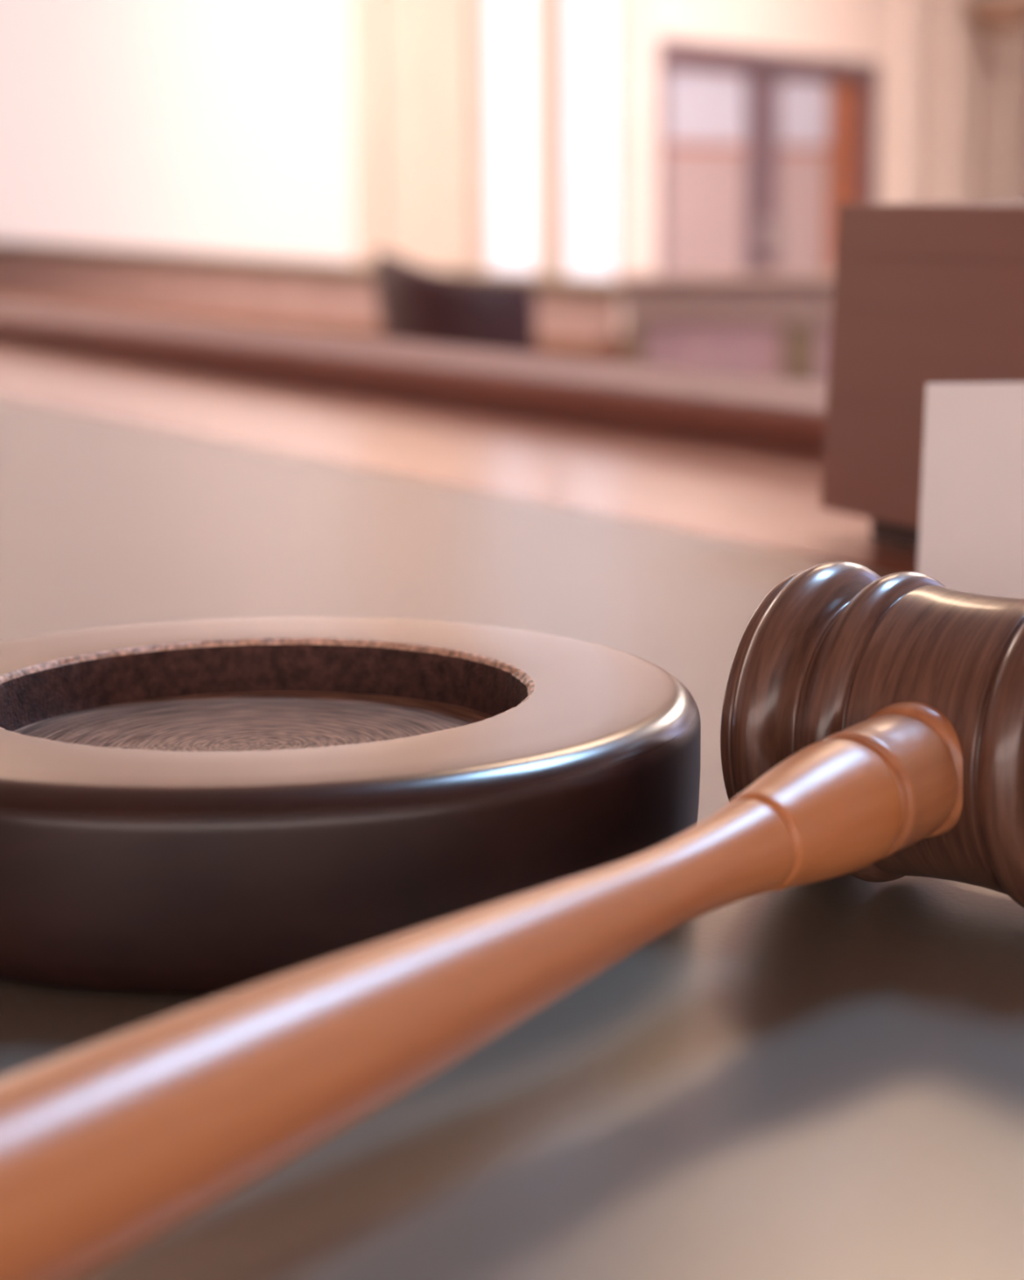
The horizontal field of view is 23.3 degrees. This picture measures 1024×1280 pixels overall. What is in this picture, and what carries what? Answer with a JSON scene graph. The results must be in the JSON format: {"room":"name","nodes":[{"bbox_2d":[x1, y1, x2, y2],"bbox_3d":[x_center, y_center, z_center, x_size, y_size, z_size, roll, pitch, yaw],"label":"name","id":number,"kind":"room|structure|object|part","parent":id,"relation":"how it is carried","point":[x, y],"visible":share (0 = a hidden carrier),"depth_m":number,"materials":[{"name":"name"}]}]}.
{"room":"courtroom","nodes":[
{"label":"courtroom","id":0,"kind":"room"},
{"bbox_2d":[0,0,658,340],"bbox_3d":[-2.684,-4.647,18.047,0.280,5.350,14.644,-6,12,-26],"label":"wall","id":1,"kind":"structure","parent":0,"point":[419,166],"depth_m":13.71,"materials":[{"name":"beige paint"}]},
{"bbox_3d":[-4.337,-3.055,21.609,0.025,0.640,0.910,-6,12,-26],"label":"wainscot panel","id":2,"kind":"part","parent":1,"relation":"part of","materials":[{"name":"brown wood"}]},
{"bbox_3d":[-3.915,-2.905,20.771,0.025,0.640,0.910,-6,12,-26],"label":"wainscot panel","id":3,"kind":"part","parent":1,"relation":"part of","materials":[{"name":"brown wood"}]},
{"bbox_3d":[-3.494,-2.755,19.933,0.025,0.640,0.910,-6,12,-26],"label":"wainscot panel","id":4,"kind":"part","parent":1,"relation":"part of","materials":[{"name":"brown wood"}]},
{"bbox_3d":[-3.073,-2.604,19.095,0.025,0.640,0.910,-6,12,-26],"label":"wainscot panel","id":5,"kind":"part","parent":1,"relation":"part of","materials":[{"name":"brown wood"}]},
{"bbox_3d":[-2.651,-2.454,18.257,0.025,0.640,0.910,-6,12,-26],"label":"wainscot panel","id":6,"kind":"part","parent":1,"relation":"part of","materials":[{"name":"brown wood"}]},
{"bbox_2d":[0,0,357,266],"bbox_3d":[-2.983,-4.960,18.524,0.073,4.100,9.350,-6,12,-26],"label":"window","id":7,"kind":"structure","parent":1,"relation":"in","point":[226,126],"depth_m":17.37,"materials":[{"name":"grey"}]},
{"bbox_3d":[-2.230,-2.303,17.419,0.025,0.640,0.910,-6,12,-26],"label":"wainscot panel","id":8,"kind":"part","parent":1,"relation":"part of","materials":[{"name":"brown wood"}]},
{"bbox_3d":[-1.809,-2.153,16.581,0.025,0.640,0.910,-6,12,-26],"label":"wainscot panel","id":9,"kind":"part","parent":1,"relation":"part of","materials":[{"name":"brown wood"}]},
{"bbox_3d":[-1.388,-2.002,15.742,0.025,0.640,0.910,-6,12,-26],"label":"wainscot panel","id":10,"kind":"part","parent":1,"relation":"part of","materials":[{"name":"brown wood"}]},
{"bbox_2d":[0,242,623,297],"bbox_3d":[-2.685,-2.803,18.180,0.090,0.065,14.394,-6,12,-26],"label":"trim","id":11,"kind":"structure","parent":1,"relation":"attached to","point":[602,289],"depth_m":15.54,"materials":[{"name":"brown wood"}]},
{"bbox_3d":[-0.966,-1.852,14.904,0.025,0.640,0.910,-6,12,-26],"label":"wainscot panel","id":12,"kind":"part","parent":1,"relation":"part of","materials":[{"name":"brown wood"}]},
{"bbox_2d":[480,0,540,277],"bbox_3d":[0.008,-3.892,12.574,0.070,4.100,0.640,-6,12,-26],"label":"window","id":13,"kind":"structure","parent":1,"relation":"in","point":[508,27],"depth_m":12.82,"materials":[{"name":"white glass"}]},
{"bbox_3d":[0.297,-1.400,12.390,0.025,0.640,0.910,-6,12,-26],"label":"wainscot panel","id":14,"kind":"part","parent":1,"relation":"part of","materials":[{"name":"brown wood"}]},
{"bbox_2d":[559,0,619,282],"bbox_3d":[0.389,-3.756,11.815,0.070,4.100,0.600,-6,12,-26],"label":"window","id":15,"kind":"structure","parent":1,"relation":"in","point":[589,29],"depth_m":12.05,"materials":[{"name":"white glass"}]},
{"bbox_2d":[658,0,1023,204],"bbox_3d":[2.864,-4.377,16.310,0.310,5.350,10.690,5,12,26],"label":"wall","id":16,"kind":"structure","parent":0,"point":[950,99],"depth_m":15.56,"materials":[{"name":"beige paint"}]},
{"bbox_2d":[613,36,878,279],"bbox_3d":[1.357,-2.192,13.683,0.240,2.030,3.340,5,12,26],"label":"door","id":17,"kind":"structure","parent":16,"relation":"in","point":[760,150],"depth_m":13.43,"materials":[{"name":"brown wood"}]},
{"bbox_3d":[0.999,-2.158,12.896,0.008,0.735,1.106,5,12,26],"label":"pane","id":18,"kind":"part","parent":17,"relation":"part of","materials":[{"name":"clear glass"}]},
{"bbox_3d":[0.993,-2.741,12.789,0.008,0.370,1.106,5,12,26],"label":"pane","id":19,"kind":"part","parent":17,"relation":"part of","materials":[{"name":"clear glass"}]},
{"bbox_3d":[1.373,-2.190,13.534,0.060,0.180,0.030,5,12,26],"label":"handle","id":20,"kind":"part","parent":17,"relation":"part of","materials":[{"name":"metal"}]},
{"bbox_3d":[1.465,-2.225,13.717,0.060,0.180,0.030,5,12,26],"label":"handle","id":21,"kind":"part","parent":17,"relation":"part of","materials":[{"name":"metal"}]},
{"bbox_3d":[1.651,-2.401,14.184,0.008,0.735,0.846,5,12,26],"label":"pane","id":22,"kind":"part","parent":17,"relation":"part of","materials":[{"name":"clear glass"}]},
{"bbox_3d":[1.646,-2.984,14.077,0.008,0.370,0.846,5,12,26],"label":"pane","id":23,"kind":"part","parent":17,"relation":"part of","materials":[{"name":"clear glass"}]},
{"bbox_2d":[963,0,1023,32],"bbox_3d":[3.231,-4.085,16.321,0.580,0.225,0.580,-1,10,0],"label":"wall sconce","id":24,"kind":"object","parent":16,"relation":"attached to","point":[991,15],"visible":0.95,"depth_m":16.15,"materials":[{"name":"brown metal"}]},
{"bbox_3d":[-0.306,-0.713,11.612,11.600,0.100,28.900,-1,10,0],"label":"floor","id":25,"kind":"structure","parent":0,"visible":0},
{"bbox_2d":[0,297,624,361],"bbox_3d":[-1.601,-1.271,12.252,0.560,0.790,7.350,-8,13,-36],"label":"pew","id":26,"kind":"object","parent":25,"relation":"on","point":[610,347],"visible":0.14,"depth_m":10.59,"materials":[{"name":"brown wood"}]},
{"bbox_3d":[-1.776,-1.270,12.117,0.040,0.600,7.150,-8,13,-36],"label":"backrest","id":27,"kind":"part","parent":26,"relation":"part of","materials":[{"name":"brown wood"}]},
{"bbox_3d":[0.579,-0.766,9.399,0.560,0.790,0.100,-8,13,-36],"label":"panel","id":28,"kind":"part","parent":26,"relation":"part of","materials":[{"name":"brown wood"}]},
{"bbox_2d":[372,250,536,352],"bbox_3d":[-0.131,-0.666,7.923,0.605,1.140,0.535,-1,10,0],"label":"armchair","id":29,"kind":"object","parent":25,"relation":"on","point":[417,303],"visible":0.16,"depth_m":7.62,"materials":[{"name":"black leather"}]},
{"bbox_2d":[0,299,1023,1279],"bbox_3d":[-0.386,0.553,0.960,1.110,1.266,3.550,-7,12,-31],"label":"desk","id":30,"kind":"object","parent":25,"relation":"on","point":[822,1080],"visible":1,"depth_m":0.35,"materials":[{"name":"brown wood"}]},
{"bbox_2d":[0,617,700,993],"bbox_3d":[-0.037,0.020,0.362,0.129,0.026,0.129,-1,10,0],"label":"block","id":31,"kind":"object","parent":30,"relation":"on","point":[211,806],"visible":0.98,"depth_m":0.31,"materials":[{"name":"brown wood"}]},
{"bbox_3d":[0.030,-0.107,1.100,0.072,0.008,3.550,-7,12,-31],"label":"rail","id":32,"kind":"part","parent":30,"relation":"part of","materials":[{"name":"brown wood"}]},
{"bbox_2d":[0,560,1023,1279],"bbox_3d":[-0.014,0.032,0.243,0.059,0.045,0.297,8,13,38],"label":"gavel","id":33,"kind":"object","parent":30,"relation":"on","point":[872,725],"visible":1,"depth_m":0.26,"materials":[{"name":"brown wood"}]},
{"bbox_3d":[-0.032,0.043,0.223,0.020,0.020,0.241,8,16,38],"label":"handle","id":34,"kind":"part","parent":33,"relation":"part of","materials":[{"name":"brown wood"}]},
{"bbox_2d":[819,202,1023,546],"bbox_3d":[0.159,-0.068,0.652,0.105,0.091,0.125,-5,11,-23],"label":"box","id":35,"kind":"object","parent":30,"relation":"on","point":[923,293],"visible":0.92,"depth_m":0.65,"materials":[{"name":"brown wood"}]},
{"bbox_3d":[0.158,-0.106,0.645,0.097,0.014,0.125,-5,11,-23],"label":"lid","id":36,"kind":"part","parent":35,"relation":"part of","materials":[{"name":"brown wood"}]},
{"bbox_2d":[916,382,1023,598],"bbox_3d":[0.138,-0.029,0.538,0.105,0.055,0.028,-1,10,0],"label":"tent card","id":37,"kind":"object","parent":30,"relation":"on","point":[971,535],"visible":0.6,"depth_m":0.53,"materials":[{"name":"paper"}]},
{"bbox_2d":[617,273,834,382],"bbox_3d":[2.599,-0.718,8.378,4.480,1.030,0.220,1,11,7],"label":"desk","id":38,"kind":"object","parent":25,"relation":"on","point":[776,325],"depth_m":8.48,"materials":[{"name":"brown wood"}]},
{"bbox_3d":[0.428,-0.727,8.627,0.070,0.755,0.090,1,11,7],"label":"post","id":39,"kind":"part","parent":38,"relation":"part of","materials":[{"name":"brown wood"}]},
{"bbox_3d":[0.706,-0.723,8.595,0.490,0.755,0.030,1,11,7],"label":"panel","id":40,"kind":"part","parent":38,"relation":"part of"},
{"bbox_3d":[2.515,-1.211,8.297,4.320,0.030,0.220,1,11,7],"label":"rail","id":41,"kind":"part","parent":38,"relation":"part of","materials":[{"name":"brown wood"}]},
{"bbox_3d":[0.989,-0.720,8.561,0.120,0.755,0.090,1,11,7],"label":"post","id":42,"kind":"part","parent":38,"relation":"part of","materials":[{"name":"brown wood"}]},
{"bbox_3d":[1.267,-0.716,8.528,0.440,0.755,0.030,1,11,7],"label":"panel","id":43,"kind":"part","parent":38,"relation":"part of","materials":[{"name":"brown wood"}]}
]}

